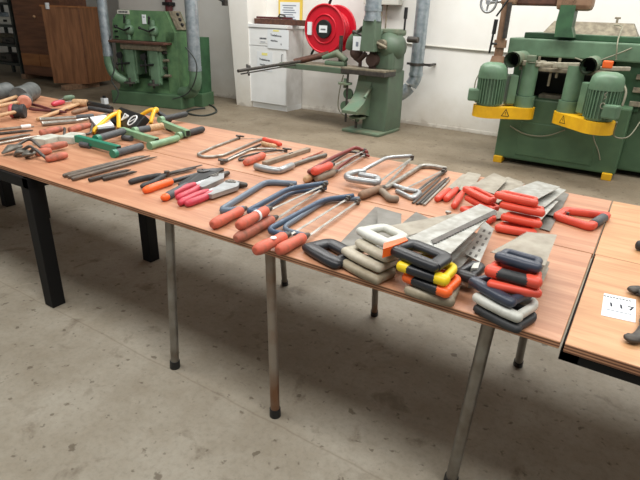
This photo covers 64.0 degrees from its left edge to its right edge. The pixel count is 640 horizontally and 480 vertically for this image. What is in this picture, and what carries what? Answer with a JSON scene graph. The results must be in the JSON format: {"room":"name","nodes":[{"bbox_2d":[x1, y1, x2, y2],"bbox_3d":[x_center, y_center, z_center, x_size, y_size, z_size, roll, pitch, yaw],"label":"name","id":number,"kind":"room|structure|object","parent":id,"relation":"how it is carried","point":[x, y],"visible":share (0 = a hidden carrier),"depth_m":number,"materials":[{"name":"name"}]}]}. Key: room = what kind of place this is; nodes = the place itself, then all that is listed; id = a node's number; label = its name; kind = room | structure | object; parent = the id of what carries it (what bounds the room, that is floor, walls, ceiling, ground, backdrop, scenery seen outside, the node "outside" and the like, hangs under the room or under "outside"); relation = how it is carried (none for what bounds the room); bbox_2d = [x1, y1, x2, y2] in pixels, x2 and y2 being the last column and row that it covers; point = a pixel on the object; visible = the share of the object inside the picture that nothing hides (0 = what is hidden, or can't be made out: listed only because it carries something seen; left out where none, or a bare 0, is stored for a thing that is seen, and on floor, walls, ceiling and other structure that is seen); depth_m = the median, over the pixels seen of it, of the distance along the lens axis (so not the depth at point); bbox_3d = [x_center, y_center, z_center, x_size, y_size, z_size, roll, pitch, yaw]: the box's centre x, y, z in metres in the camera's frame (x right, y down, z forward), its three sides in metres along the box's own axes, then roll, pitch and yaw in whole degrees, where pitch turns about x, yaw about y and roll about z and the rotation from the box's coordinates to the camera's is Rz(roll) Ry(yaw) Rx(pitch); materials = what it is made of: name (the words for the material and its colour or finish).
{"room":"woodworking shop","nodes":[
{"label":"woodworking shop","id":0,"kind":"room"},
{"bbox_2d":[0,5,16,51],"bbox_3d":[-12.275,-5.367,9.266,0.200,4.600,14.700,16,27,29],"label":"wall","id":1,"kind":"structure","parent":0,"point":[2,48],"depth_m":14.63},
{"bbox_2d":[86,0,118,68],"bbox_3d":[-5.808,-6.958,13.451,6.300,4.600,0.200,16,27,29],"label":"wall","id":2,"kind":"structure","parent":0,"point":[112,5],"depth_m":13.65,"materials":[{"name":"paint"}]},
{"bbox_2d":[0,64,639,479],"bbox_3d":[-2.080,-0.334,4.503,24.000,0.100,15.000,16,27,29],"label":"floor","id":3,"kind":"structure","parent":0,"point":[89,389],"depth_m":2.40,"materials":[{"name":"concrete"}]},
{"bbox_2d":[0,180,15,206],"bbox_3d":[-3.151,-0.639,4.064,1.070,0.738,0.740,16,27,29],"label":"bench","id":4,"kind":"object","parent":3,"relation":"on","point":[6,191],"visible":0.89,"depth_m":4.17,"materials":[{"name":"black"}]},
{"bbox_2d":[0,0,24,76],"bbox_3d":[-7.078,-4.912,11.664,1.210,2.200,0.660,13,26,23],"label":"storage rack","id":5,"kind":"object","parent":3,"relation":"on","point":[13,26],"visible":0.41,"depth_m":11.41,"materials":[{"name":"metal"}]},
{"bbox_2d":[0,52,18,61],"bbox_3d":[-7.217,-4.286,11.992,0.500,0.180,0.410,13,26,23],"label":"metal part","id":6,"kind":"object","parent":5,"relation":"on","point":[4,56],"visible":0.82,"depth_m":11.81,"materials":[{"name":"metal"}]},
{"bbox_2d":[21,74,46,78],"bbox_3d":[-6.509,-3.794,11.777,0.120,0.100,0.744,10,25,17],"label":"timber beam","id":7,"kind":"structure","parent":3,"relation":"on","point":[24,76],"depth_m":11.53,"materials":[{"name":"brown wood"}]},
{"bbox_2d":[11,0,85,76],"bbox_3d":[-5.813,-4.548,11.127,1.382,1.850,0.760,12,25,20],"label":"tall cabinet","id":8,"kind":"object","parent":7,"relation":"on","point":[28,16],"visible":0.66,"depth_m":10.96,"materials":[{"name":"brown wood"}]},
{"bbox_2d":[0,169,158,307],"bbox_3d":[-1.803,-0.245,3.278,1.330,0.738,0.770,16,27,29],"label":"bench","id":9,"kind":"object","parent":3,"relation":"on","point":[33,191],"visible":0.34,"depth_m":2.70,"materials":[{"name":"black"}]},
{"bbox_2d":[61,82,99,90],"bbox_3d":[-4.854,-3.131,10.404,0.120,0.100,0.869,12,25,21],"label":"timber beam","id":10,"kind":"structure","parent":3,"relation":"on","point":[67,87],"depth_m":10.26,"materials":[{"name":"brown wood"}]},
{"bbox_2d":[39,3,110,83],"bbox_3d":[-4.812,-4.046,10.540,0.692,1.470,1.440,9,25,15],"label":"wooden panel","id":11,"kind":"object","parent":10,"relation":"on","point":[73,35],"visible":0.94,"depth_m":10.10,"materials":[{"name":"brown wood"}]},
{"bbox_2d":[96,0,213,109],"bbox_3d":[-2.583,-4.483,8.074,1.872,4.600,0.993,10,25,16],"label":"machine","id":12,"kind":"object","parent":3,"relation":"on","point":[163,59],"visible":1,"depth_m":8.50,"materials":[{"name":"green paint"}]},
{"bbox_2d":[248,24,304,111],"bbox_3d":[-0.779,-2.971,8.816,0.855,1.360,0.522,16,27,29],"label":"cabinet","id":13,"kind":"object","parent":3,"relation":"on","point":[280,89],"depth_m":8.66,"materials":[{"name":"metal"}]},
{"bbox_2d":[257,51,271,71],"bbox_3d":[-0.931,-3.006,8.620,0.320,0.310,0.005,16,27,29],"label":"handwritten note","id":14,"kind":"object","parent":13,"relation":"attached to","point":[263,58],"visible":0.87,"depth_m":8.61,"materials":[{"name":"white paper"}]},
{"bbox_2d":[267,29,288,49],"bbox_3d":[-0.683,-3.264,8.332,0.430,0.290,0.005,16,27,29],"label":"handwritten note","id":15,"kind":"object","parent":13,"relation":"attached to","point":[277,39],"visible":1,"depth_m":8.33,"materials":[{"name":"white paper"}]},
{"bbox_2d":[254,18,305,25],"bbox_3d":[-0.630,-3.576,8.408,1.020,0.085,0.140,15,27,27],"label":"wooden beam","id":16,"kind":"structure","parent":13,"relation":"on","point":[256,20],"depth_m":8.35,"materials":[{"name":"wood"}]},
{"bbox_2d":[0,117,591,479],"bbox_3d":[-1.335,-0.172,3.135,5.250,0.769,0.998,16,27,29],"label":"table","id":17,"kind":"object","parent":3,"relation":"on","point":[561,285],"visible":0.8,"depth_m":2.07,"materials":[{"name":"wood"}]},
{"bbox_2d":[13,145,51,155],"bbox_3d":[-1.579,-0.493,2.806,0.191,0.065,0.088,-4,24,-14],"label":"trowel","id":18,"kind":"object","parent":17,"relation":"on","point":[19,151],"visible":0.74,"depth_m":2.79,"materials":[{"name":"red wood"}]},
{"bbox_2d":[1,138,67,153],"bbox_3d":[-1.595,-0.533,2.867,0.332,0.067,0.106,-9,26,-23],"label":"trowel","id":19,"kind":"object","parent":17,"relation":"on","point":[62,144],"visible":0.84,"depth_m":2.86,"materials":[{"name":"red wood"}]},
{"bbox_2d":[22,148,67,161],"bbox_3d":[-1.480,-0.460,2.736,0.226,0.068,0.115,2,24,1],"label":"trowel","id":20,"kind":"object","parent":17,"relation":"on","point":[61,155],"visible":1,"depth_m":2.73,"materials":[{"name":"red wood"}]},
{"bbox_2d":[32,126,65,145],"bbox_3d":[-1.615,-0.635,3.114,0.152,0.076,0.257,12,26,22],"label":"trowel","id":21,"kind":"object","parent":17,"relation":"on","point":[48,135],"visible":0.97,"depth_m":3.08,"materials":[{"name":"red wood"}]},
{"bbox_2d":[41,118,88,126],"bbox_3d":[-1.787,-0.833,3.607,0.317,0.040,0.041,-18,31,-39],"label":"socket spanner","id":22,"kind":"object","parent":17,"relation":"on","point":[69,121],"visible":0.99,"depth_m":3.58,"materials":[{"name":"metal"}]},
{"bbox_2d":[58,122,92,143],"bbox_3d":[-1.509,-0.679,3.223,0.122,0.076,0.339,7,24,10],"label":"trowel","id":23,"kind":"object","parent":17,"relation":"on","point":[73,130],"visible":0.93,"depth_m":3.18,"materials":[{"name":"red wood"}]},
{"bbox_2d":[62,155,143,176],"bbox_3d":[-1.112,-0.393,2.668,0.021,0.020,0.507,15,27,27],"label":"file","id":24,"kind":"object","parent":17,"relation":"on","point":[99,165],"visible":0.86,"depth_m":2.60,"materials":[{"name":"metal"}]},
{"bbox_2d":[67,155,149,178],"bbox_3d":[-1.080,-0.389,2.663,0.021,0.020,0.524,14,26,26],"label":"file","id":25,"kind":"object","parent":17,"relation":"on","point":[69,176],"visible":0.94,"depth_m":2.62,"materials":[{"name":"metal"}]},
{"bbox_2d":[74,128,143,157],"bbox_3d":[-1.215,-0.589,3.047,0.446,0.075,0.340,17,28,30],"label":"clamp","id":26,"kind":"object","parent":17,"relation":"on","point":[97,141],"visible":1,"depth_m":2.97,"materials":[{"name":"green metal"}]},
{"bbox_2d":[71,156,156,180],"bbox_3d":[-1.043,-0.379,2.642,0.021,0.020,0.541,14,26,26],"label":"file","id":27,"kind":"object","parent":17,"relation":"on","point":[77,177],"visible":1,"depth_m":2.58,"materials":[{"name":"metal"}]},
{"bbox_2d":[128,165,201,188],"bbox_3d":[-0.723,-0.320,2.528,0.134,0.029,0.434,21,30,37],"label":"pliers","id":28,"kind":"object","parent":17,"relation":"on","point":[155,177],"visible":0.96,"depth_m":2.47,"materials":[{"name":"metal"}]},
{"bbox_2d":[142,168,223,200],"bbox_3d":[-0.648,-0.284,2.449,0.170,0.039,0.524,10,25,18],"label":"pliers","id":29,"kind":"object","parent":17,"relation":"on","point":[201,174],"visible":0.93,"depth_m":2.40,"materials":[{"name":"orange plastic"}]},
{"bbox_2d":[174,171,229,200],"bbox_3d":[-0.546,-0.263,2.407,0.101,0.034,0.444,13,26,23],"label":"riveter","id":30,"kind":"object","parent":17,"relation":"on","point":[215,179],"visible":0.93,"depth_m":2.36,"materials":[{"name":"metal"}]},
{"bbox_2d":[177,179,247,206],"bbox_3d":[-0.478,-0.211,2.296,0.107,0.034,0.380,15,27,27],"label":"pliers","id":31,"kind":"object","parent":17,"relation":"on","point":[230,185],"visible":1,"depth_m":2.27,"materials":[{"name":"metal"}]},
{"bbox_2d":[209,179,296,228],"bbox_3d":[-0.313,-0.180,2.227,0.156,0.046,0.656,13,26,22],"label":"hacksaw","id":32,"kind":"object","parent":17,"relation":"on","point":[228,212],"visible":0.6,"depth_m":2.11,"materials":[{"name":"red metal"}]},
{"bbox_2d":[233,187,326,242],"bbox_3d":[-0.171,-0.138,2.140,0.127,0.043,0.735,12,25,21],"label":"hacksaw","id":33,"kind":"object","parent":17,"relation":"on","point":[243,235],"visible":0.82,"depth_m":1.96,"materials":[{"name":"red wood"}]},
{"bbox_2d":[235,180,328,229],"bbox_3d":[-0.160,-0.169,2.112,0.130,0.044,0.668,13,26,24],"label":"hacksaw","id":34,"kind":"object","parent":33,"relation":"on","point":[256,212],"visible":1,"depth_m":2.04,"materials":[{"name":"red metal"}]},
{"bbox_2d":[252,193,353,254],"bbox_3d":[-0.066,-0.094,2.017,0.121,0.045,0.736,14,26,25],"label":"hacksaw","id":35,"kind":"object","parent":17,"relation":"on","point":[265,245],"visible":0.96,"depth_m":1.93,"materials":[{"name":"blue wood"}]},
{"bbox_2d":[275,196,360,254],"bbox_3d":[-0.023,-0.088,2.038,0.148,0.043,0.684,13,26,23],"label":"hacksaw","id":36,"kind":"object","parent":17,"relation":"on","point":[299,238],"visible":0.91,"depth_m":1.90,"materials":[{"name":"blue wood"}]},
{"bbox_2d":[302,207,401,268],"bbox_3d":[0.157,-0.026,1.927,0.207,0.033,0.602,17,28,30],"label":"handsaw","id":37,"kind":"object","parent":17,"relation":"on","point":[317,250],"visible":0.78,"depth_m":1.78,"materials":[{"name":"black plastic"}]},
{"bbox_2d":[343,250,412,284],"bbox_3d":[0.296,0.008,1.862,0.185,0.029,0.661,17,27,30],"label":"handsaw","id":38,"kind":"object","parent":17,"relation":"on","point":[349,265],"visible":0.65,"depth_m":1.62,"materials":[{"name":"beige plastic"}]},
{"bbox_2d":[341,212,427,272],"bbox_3d":[0.296,-0.015,1.843,0.189,0.032,0.594,18,28,33],"label":"handsaw","id":39,"kind":"object","parent":38,"relation":"on","point":[353,253],"visible":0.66,"depth_m":1.64,"materials":[{"name":"beige plastic"}]},
{"bbox_2d":[355,207,400,262],"bbox_3d":[0.216,-0.043,1.838,0.170,0.042,0.555,4,24,5],"label":"handsaw","id":40,"kind":"object","parent":39,"relation":"on","point":[384,216],"visible":0.5,"depth_m":1.69,"materials":[{"name":"beige plastic"}]},
{"bbox_2d":[356,213,456,246],"bbox_3d":[0.338,-0.052,1.779,0.450,0.029,0.158,-15,29,-34],"label":"handsaw","id":41,"kind":"object","parent":40,"relation":"on","point":[370,233],"visible":0.73,"depth_m":1.72,"materials":[{"name":"white plastic"}]},
{"bbox_2d":[404,257,472,306],"bbox_3d":[0.424,0.095,1.670,0.154,0.032,0.452,15,27,27],"label":"handsaw","id":42,"kind":"object","parent":17,"relation":"on","point":[410,290],"visible":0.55,"depth_m":1.49,"materials":[{"name":"beige plastic"}]},
{"bbox_2d":[402,241,471,297],"bbox_3d":[0.437,0.076,1.635,0.164,0.032,0.424,21,30,36],"label":"handsaw","id":43,"kind":"object","parent":42,"relation":"on","point":[442,291],"visible":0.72,"depth_m":1.50,"materials":[{"name":"orange plastic"}]},
{"bbox_2d":[396,232,476,285],"bbox_3d":[0.415,0.040,1.635,0.168,0.032,0.418,19,29,33],"label":"handsaw","id":44,"kind":"object","parent":43,"relation":"on","point":[439,278],"visible":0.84,"depth_m":1.50,"materials":[{"name":"yellow plastic"}]},
{"bbox_2d":[382,204,495,271],"bbox_3d":[0.458,-0.019,1.693,0.200,0.032,0.628,23,31,40],"label":"handsaw","id":45,"kind":"object","parent":44,"relation":"on","point":[421,242],"visible":1,"depth_m":1.58,"materials":[{"name":"black plastic"}]},
{"bbox_2d":[431,210,496,243],"bbox_3d":[0.500,-0.048,1.736,0.028,0.002,0.449,23,31,39],"label":"saw","id":46,"kind":"object","parent":45,"relation":"on","point":[483,217],"visible":1,"depth_m":1.72,"materials":[{"name":"metal"}]},
{"bbox_2d":[456,222,493,282],"bbox_3d":[0.548,0.032,1.744,0.086,0.032,0.500,14,26,25],"label":"handsaw","id":47,"kind":"object","parent":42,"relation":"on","point":[476,249],"visible":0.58,"depth_m":1.69,"materials":[{"name":"silver plastic"}]},
{"bbox_2d":[473,268,548,333],"bbox_3d":[0.616,0.155,1.559,0.160,0.026,0.474,18,28,33],"label":"handsaw","id":48,"kind":"object","parent":17,"relation":"on","point":[509,325],"visible":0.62,"depth_m":1.40,"materials":[{"name":"black rubber"}]},
{"bbox_2d":[472,261,549,322],"bbox_3d":[0.610,0.132,1.540,0.161,0.029,0.435,20,29,35],"label":"handsaw","id":49,"kind":"object","parent":48,"relation":"on","point":[511,314],"visible":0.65,"depth_m":1.40,"materials":[{"name":"white plastic"}]},
{"bbox_2d":[468,275,531,307],"bbox_3d":[0.609,0.093,1.550,0.169,0.030,0.448,22,30,37],"label":"handsaw","id":50,"kind":"object","parent":49,"relation":"on","point":[479,283],"visible":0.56,"depth_m":1.40,"materials":[{"name":"blue plastic"}]},
{"bbox_2d":[487,266,543,297],"bbox_3d":[0.617,0.069,1.561,0.144,0.026,0.414,13,26,24],"label":"handsaw","id":51,"kind":"object","parent":50,"relation":"on","point":[508,287],"visible":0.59,"depth_m":1.39,"materials":[{"name":"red plastic"}]},
{"bbox_2d":[484,261,542,288],"bbox_3d":[0.613,0.047,1.540,0.154,0.032,0.367,15,27,27],"label":"handsaw","id":52,"kind":"object","parent":51,"relation":"on","point":[497,270],"visible":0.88,"depth_m":1.40,"materials":[{"name":"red plastic"}]},
{"bbox_2d":[491,232,556,272],"bbox_3d":[0.623,0.019,1.528,0.150,0.030,0.303,18,28,33],"label":"handsaw","id":53,"kind":"object","parent":52,"relation":"on","point":[530,251],"visible":1,"depth_m":1.48,"materials":[{"name":"blue plastic"}]},
{"bbox_2d":[0,96,611,258],"bbox_3d":[-1.031,-0.357,3.571,5.253,0.761,0.735,16,27,29],"label":"table","id":54,"kind":"object","parent":3,"relation":"on","point":[568,236],"visible":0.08,"depth_m":2.79,"materials":[{"name":"wood"}]},
{"bbox_2d":[0,82,13,99],"bbox_3d":[-2.677,-1.156,4.120,0.188,0.149,0.669,0,24,-5],"label":"mallet","id":55,"kind":"object","parent":54,"relation":"on","point":[5,88],"visible":0.73,"depth_m":4.30,"materials":[{"name":"grey rubber"}]},
{"bbox_2d":[0,104,26,117],"bbox_3d":[-2.208,-0.896,3.631,0.118,0.102,0.334,4,24,3],"label":"mallet","id":56,"kind":"object","parent":54,"relation":"on","point":[14,110],"visible":1,"depth_m":3.69,"materials":[{"name":"black rubber"}]},
{"bbox_2d":[0,93,32,107],"bbox_3d":[-2.356,-1.052,3.942,0.136,0.102,0.414,4,24,5],"label":"mallet","id":57,"kind":"object","parent":54,"relation":"on","point":[26,99],"visible":0.87,"depth_m":4.00,"materials":[{"name":"orange rubber"}]},
{"bbox_2d":[0,82,40,103],"bbox_3d":[-2.447,-1.143,4.110,0.172,0.149,0.828,-3,24,-11],"label":"mallet","id":58,"kind":"object","parent":54,"relation":"on","point":[30,88],"visible":0.72,"depth_m":4.18,"materials":[{"name":"grey rubber"}]},
{"bbox_2d":[29,103,67,113],"bbox_3d":[-2.165,-1.030,4.014,0.534,0.035,0.168,13,26,24],"label":"pincers","id":59,"kind":"object","parent":54,"relation":"on","point":[45,109],"visible":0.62,"depth_m":3.95,"materials":[{"name":"red paint"}]},
{"bbox_2d":[36,99,87,120],"bbox_3d":[-1.995,-1.009,3.950,0.120,0.064,0.679,3,24,2],"label":"hammer","id":60,"kind":"object","parent":54,"relation":"on","point":[75,102],"visible":0.94,"depth_m":4.12,"materials":[{"name":"brown wood"}]},
{"bbox_2d":[39,114,93,121],"bbox_3d":[-1.835,-0.887,3.725,0.363,0.040,0.040,-14,28,-32],"label":"socket spanner","id":61,"kind":"object","parent":54,"relation":"on","point":[79,116],"visible":0.79,"depth_m":3.71,"materials":[{"name":"metal"}]},
{"bbox_2d":[89,115,115,133],"bbox_3d":[-1.499,-0.797,3.521,0.123,0.045,0.461,-10,27,-26],"label":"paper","id":62,"kind":"object","parent":54,"relation":"on","point":[108,126],"visible":0.71,"depth_m":3.40,"materials":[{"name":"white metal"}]},
{"bbox_2d":[88,106,149,133],"bbox_3d":[-1.457,-0.893,3.674,0.375,0.119,0.816,-8,26,-22],"label":"hacksaw","id":63,"kind":"object","parent":54,"relation":"on","point":[123,117],"visible":0.94,"depth_m":3.48,"materials":[{"name":"orange paint"}]},
{"bbox_2d":[119,123,179,149],"bbox_3d":[-1.058,-0.668,3.241,0.456,0.075,0.318,21,30,37],"label":"clamp","id":64,"kind":"object","parent":54,"relation":"on","point":[153,142],"visible":0.96,"depth_m":3.19,"materials":[{"name":"green metal"}]},
{"bbox_2d":[140,107,171,123],"bbox_3d":[-1.220,-0.913,3.741,0.186,0.104,0.242,-17,30,-37],"label":"clamp","id":65,"kind":"object","parent":54,"relation":"on","point":[155,110],"visible":0.76,"depth_m":3.75,"materials":[{"name":"orange paint"}]},
{"bbox_2d":[157,111,204,138],"bbox_3d":[-0.969,-0.803,3.558,0.260,0.075,0.631,-10,27,-26],"label":"clamp","id":66,"kind":"object","parent":54,"relation":"on","point":[182,132],"visible":0.87,"depth_m":3.46,"materials":[{"name":"green metal"}]},
{"bbox_2d":[197,135,281,158],"bbox_3d":[-0.476,-0.564,3.103,0.366,0.036,0.578,11,25,20],"label":"saw","id":67,"kind":"object","parent":54,"relation":"on","point":[278,143],"visible":0.95,"depth_m":3.16,"materials":[{"name":"metal"}]},
{"bbox_2d":[218,148,275,164],"bbox_3d":[-0.433,-0.500,2.967,0.111,0.025,0.459,16,27,29],"label":"saw","id":68,"kind":"object","parent":54,"relation":"on","point":[222,161],"visible":0.95,"depth_m":2.98,"materials":[{"name":"metal"}]},
{"bbox_2d":[218,141,276,159],"bbox_3d":[-0.397,-0.519,3.004,0.142,0.034,0.529,11,25,20],"label":"saw","id":69,"kind":"object","parent":54,"relation":"on","point":[265,144],"visible":0.86,"depth_m":3.13,"materials":[{"name":"metal"}]},
{"bbox_2d":[238,147,291,165],"bbox_3d":[-0.340,-0.495,2.954,0.148,0.044,0.414,16,27,29],"label":"saw","id":70,"kind":"object","parent":54,"relation":"on","point":[261,155],"visible":1,"depth_m":2.88,"materials":[{"name":"metal"}]},
{"bbox_2d":[262,147,310,165],"bbox_3d":[-0.187,-0.484,2.954,0.032,0.026,0.433,16,27,29],"label":"wooden stick","id":71,"kind":"object","parent":54,"relation":"on","point":[277,159],"visible":0.89,"depth_m":2.92,"materials":[{"name":"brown wood"}]},
{"bbox_2d":[253,153,326,173],"bbox_3d":[-0.114,-0.422,2.804,0.510,0.037,0.158,-17,30,-37],"label":"hacksaw","id":72,"kind":"object","parent":54,"relation":"on","point":[264,168],"visible":1,"depth_m":2.69,"materials":[{"name":"metal"}]},
{"bbox_2d":[303,151,365,182],"bbox_3d":[0.086,-0.415,2.804,0.125,0.037,0.703,13,26,23],"label":"hacksaw","id":73,"kind":"object","parent":54,"relation":"on","point":[307,178],"visible":0.53,"depth_m":2.57,"materials":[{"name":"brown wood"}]},
{"bbox_2d":[314,152,369,181],"bbox_3d":[0.141,-0.412,2.799,0.088,0.039,0.660,12,25,21],"label":"hacksaw","id":74,"kind":"object","parent":54,"relation":"on","point":[332,172],"visible":0.95,"depth_m":2.63,"materials":[{"name":"grey wood"}]},
{"bbox_2d":[307,146,367,174],"bbox_3d":[0.105,-0.442,2.768,0.119,0.043,0.632,14,26,25],"label":"hacksaw","id":75,"kind":"object","parent":74,"relation":"on","point":[325,165],"visible":1,"depth_m":2.66,"materials":[{"name":"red plastic"}]},
{"bbox_2d":[358,160,410,198],"bbox_3d":[0.387,-0.342,2.657,0.071,0.041,0.857,13,26,23],"label":"hacksaw","id":76,"kind":"object","parent":54,"relation":"on","point":[366,193],"visible":0.73,"depth_m":2.36,"materials":[{"name":"brown wood"}]},
{"bbox_2d":[344,154,413,185],"bbox_3d":[0.321,-0.388,2.695,0.199,0.033,0.640,13,26,23],"label":"hacksaw","id":77,"kind":"object","parent":76,"relation":"on","point":[364,178],"visible":1,"depth_m":2.51,"materials":[{"name":"metal"}]},
{"bbox_2d":[378,164,446,202],"bbox_3d":[0.460,-0.302,2.584,0.155,0.033,0.693,16,27,28],"label":"hacksaw","id":78,"kind":"object","parent":54,"relation":"on","point":[388,197],"visible":0.81,"depth_m":2.57,"materials":[{"name":"grey metal"}]},
{"bbox_2d":[393,169,446,200],"bbox_3d":[0.486,-0.299,2.583,0.171,0.030,0.549,14,26,25],"label":"hacksaw","id":79,"kind":"object","parent":54,"relation":"on","point":[417,192],"visible":0.94,"depth_m":2.44,"materials":[{"name":"metal"}]},
{"bbox_2d":[434,174,464,201],"bbox_3d":[0.660,-0.265,2.519,0.070,0.032,0.502,16,27,28],"label":"saw","id":80,"kind":"object","parent":54,"relation":"on","point":[438,197],"visible":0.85,"depth_m":2.40,"materials":[{"name":"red plastic"}]},
{"bbox_2d":[443,172,480,201],"bbox_3d":[0.698,-0.270,2.533,0.070,0.032,0.517,15,27,26],"label":"saw","id":81,"kind":"object","parent":54,"relation":"on","point":[453,192],"visible":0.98,"depth_m":2.41,"materials":[{"name":"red plastic"}]},
{"bbox_2d":[451,173,480,208],"bbox_3d":[0.700,-0.246,2.477,0.070,0.032,0.561,12,25,21],"label":"knife","id":82,"kind":"object","parent":54,"relation":"on","point":[470,178],"visible":0.78,"depth_m":2.52,"materials":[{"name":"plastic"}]},
{"bbox_2d":[460,206,512,223],"bbox_3d":[0.796,-0.133,2.227,0.360,0.029,0.175,-11,27,-27],"label":"handsaw","id":83,"kind":"object","parent":54,"relation":"on","point":[500,211],"visible":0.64,"depth_m":2.19,"materials":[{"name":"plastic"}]},
{"bbox_2d":[464,177,524,211],"bbox_3d":[0.820,-0.235,2.390,0.168,0.032,0.624,16,27,29],"label":"handsaw","id":84,"kind":"object","parent":83,"relation":"on","point":[510,184],"visible":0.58,"depth_m":2.38,"materials":[{"name":"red plastic"}]},
{"bbox_2d":[462,173,507,203],"bbox_3d":[0.773,-0.263,2.387,0.159,0.042,0.575,12,26,22],"label":"handsaw","id":85,"kind":"object","parent":84,"relation":"on","point":[479,190],"visible":0.97,"depth_m":2.36,"materials":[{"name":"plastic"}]},
{"bbox_2d":[495,221,536,235],"bbox_3d":[0.832,-0.102,2.156,0.164,0.031,0.404,11,25,18],"label":"handsaw","id":86,"kind":"object","parent":54,"relation":"on","point":[504,227],"visible":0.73,"depth_m":2.00,"materials":[{"name":"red plastic"}]},
{"bbox_2d":[500,200,557,227],"bbox_3d":[0.887,-0.135,2.156,0.164,0.031,0.404,15,27,28],"label":"handsaw","id":87,"kind":"object","parent":86,"relation":"on","point":[512,217],"visible":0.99,"depth_m":2.02,"materials":[{"name":"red plastic"}]},
{"bbox_2d":[499,188,565,216],"bbox_3d":[0.948,-0.197,2.244,0.177,0.050,0.561,17,28,30],"label":"handsaw","id":88,"kind":"object","parent":87,"relation":"on","point":[539,211],"visible":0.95,"depth_m":2.05,"materials":[{"name":"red plastic"}]},
{"bbox_2d":[494,181,558,206],"bbox_3d":[0.917,-0.224,2.237,0.194,0.062,0.510,18,28,33],"label":"handsaw","id":89,"kind":"object","parent":88,"relation":"on","point":[529,194],"visible":1,"depth_m":2.21,"materials":[{"name":"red plastic"}]},
{"bbox_2d":[540,192,568,230],"bbox_3d":[1.061,-0.142,2.300,0.060,0.002,0.629,14,26,26],"label":"saw","id":90,"kind":"object","parent":54,"relation":"on","point":[548,221],"visible":0.64,"depth_m":2.20,"materials":[{"name":"metal"}]},
{"bbox_2d":[546,207,610,230],"bbox_3d":[1.092,-0.110,2.201,0.231,0.040,0.245,-19,31,-39],"label":"saw","id":91,"kind":"object","parent":54,"relation":"on","point":[562,215],"visible":1,"depth_m":2.15,"materials":[{"name":"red plastic"}]},
{"bbox_2d":[237,0,419,136],"bbox_3d":[0.020,-3.626,6.337,2.100,4.600,2.154,18,28,31],"label":"machine","id":92,"kind":"object","parent":3,"relation":"on","point":[376,99],"visible":1,"depth_m":7.15,"materials":[{"name":"green paint"}]},
{"bbox_2d":[467,0,639,180],"bbox_3d":[2.966,-1.669,5.549,2.649,1.850,1.886,16,27,29],"label":"machine","id":93,"kind":"object","parent":3,"relation":"on","point":[571,97],"visible":1,"depth_m":5.50,"materials":[{"name":"green paint"}]},
{"bbox_2d":[544,21,638,36],"bbox_3d":[3.136,-2.437,5.908,0.980,0.140,0.450,16,27,29],"label":"table","id":94,"kind":"object","parent":93,"relation":"attached to","point":[589,28],"depth_m":5.73,"materials":[{"name":"metal"}]},
{"bbox_2d":[558,210,639,385],"bbox_3d":[2.078,0.724,1.401,2.596,0.734,1.347,16,27,29],"label":"bench","id":95,"kind":"object","parent":3,"relation":"on","point":[619,374],"visible":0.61,"depth_m":1.33,"materials":[{"name":"black"}]},
{"bbox_2d":[563,254,639,375],"bbox_3d":[1.932,0.492,0.970,2.639,0.026,0.679,16,27,29],"label":"plywood board","id":96,"kind":"object","parent":95,"relation":"on","point":[593,336],"visible":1,"depth_m":1.43,"materials":[{"name":"wood"}]},
{"bbox_2d":[601,293,635,322],"bbox_3d":[0.885,0.198,1.516,0.087,0.002,0.162,15,27,27],"label":"paper","id":97,"kind":"object","parent":96,"relation":"on","point":[613,306],"visible":1,"depth_m":1.51,"materials":[{"name":"white paper"}]},
{"bbox_2d":[623,285,639,342],"bbox_3d":[0.957,0.221,1.439,0.185,0.028,0.361,16,27,29],"label":"wrench","id":98,"kind":"object","parent":96,"relation":"on","point":[634,337],"visible":1,"depth_m":1.35,"materials":[{"name":"metal"}]},
{"bbox_2d":[593,201,639,263],"bbox_3d":[2.312,0.264,1.523,2.642,0.026,0.734,16,27,29],"label":"plywood board","id":99,"kind":"object","parent":95,"relation":"on","point":[621,232],"visible":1,"depth_m":2.05,"materials":[{"name":"wood"}]},
{"bbox_2d":[118,0,639,132],"bbox_3d":[3.408,-3.444,6.210,17.900,4.600,0.200,16,27,29],"label":"wall","id":100,"kind":"structure","parent":0,"point":[440,97],"depth_m":7.63,"materials":[{"name":"paint"}]},
{"bbox_2d":[228,0,266,106],"bbox_3d":[-1.286,-4.624,8.505,0.650,4.600,0.510,16,27,29],"label":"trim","id":101,"kind":"structure","parent":100,"relation":"attached to","point":[242,13],"depth_m":8.74,"materials":[{"name":"paint"}]},
{"bbox_2d":[278,0,302,19],"bbox_3d":[-0.499,-3.824,8.592,0.480,0.400,0.032,16,27,29],"label":"framed poster","id":102,"kind":"object","parent":100,"relation":"attached to","point":[293,9],"visible":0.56,"depth_m":8.55,"materials":[{"name":"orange paper"}]},
{"bbox_2d":[305,0,355,54],"bbox_3d":[0.236,-3.469,7.813,0.702,1.367,0.685,16,27,29],"label":"hose reel","id":103,"kind":"object","parent":100,"relation":"attached to","point":[324,24],"visible":0.9,"depth_m":7.69,"materials":[{"name":"red paint"}]},
{"bbox_2d":[214,93,497,135],"bbox_3d":[3.275,-1.327,7.041,17.900,0.050,0.008,16,27,29],"label":"baseboard","id":104,"kind":"structure","parent":100,"relation":"attached to","point":[215,94],"depth_m":8.00,"materials":[{"name":"paint"}]},
{"bbox_2d":[363,0,402,27],"bbox_3d":[0.932,-3.392,7.689,0.570,1.250,0.170,16,27,29],"label":"junction box","id":105,"kind":"object","parent":100,"relation":"attached to","point":[384,2],"visible":0.49,"depth_m":7.53,"materials":[{"name":"grey"}]},
{"bbox_2d":[402,0,435,99],"bbox_3d":[1.438,-3.988,6.864,0.657,4.263,0.273,3,24,2],"label":"pipe","id":106,"kind":"object","parent":100,"relation":"attached to","point":[416,64],"visible":0.84,"depth_m":7.34,"materials":[{"name":"metal"}]},
{"bbox_2d":[406,42,507,52],"bbox_3d":[3.539,-2.303,6.442,5.350,0.061,0.026,16,27,29],"label":"trim","id":107,"kind":"structure","parent":100,"relation":"attached to","point":[406,42],"depth_m":7.32,"materials":[{"name":"grey"}]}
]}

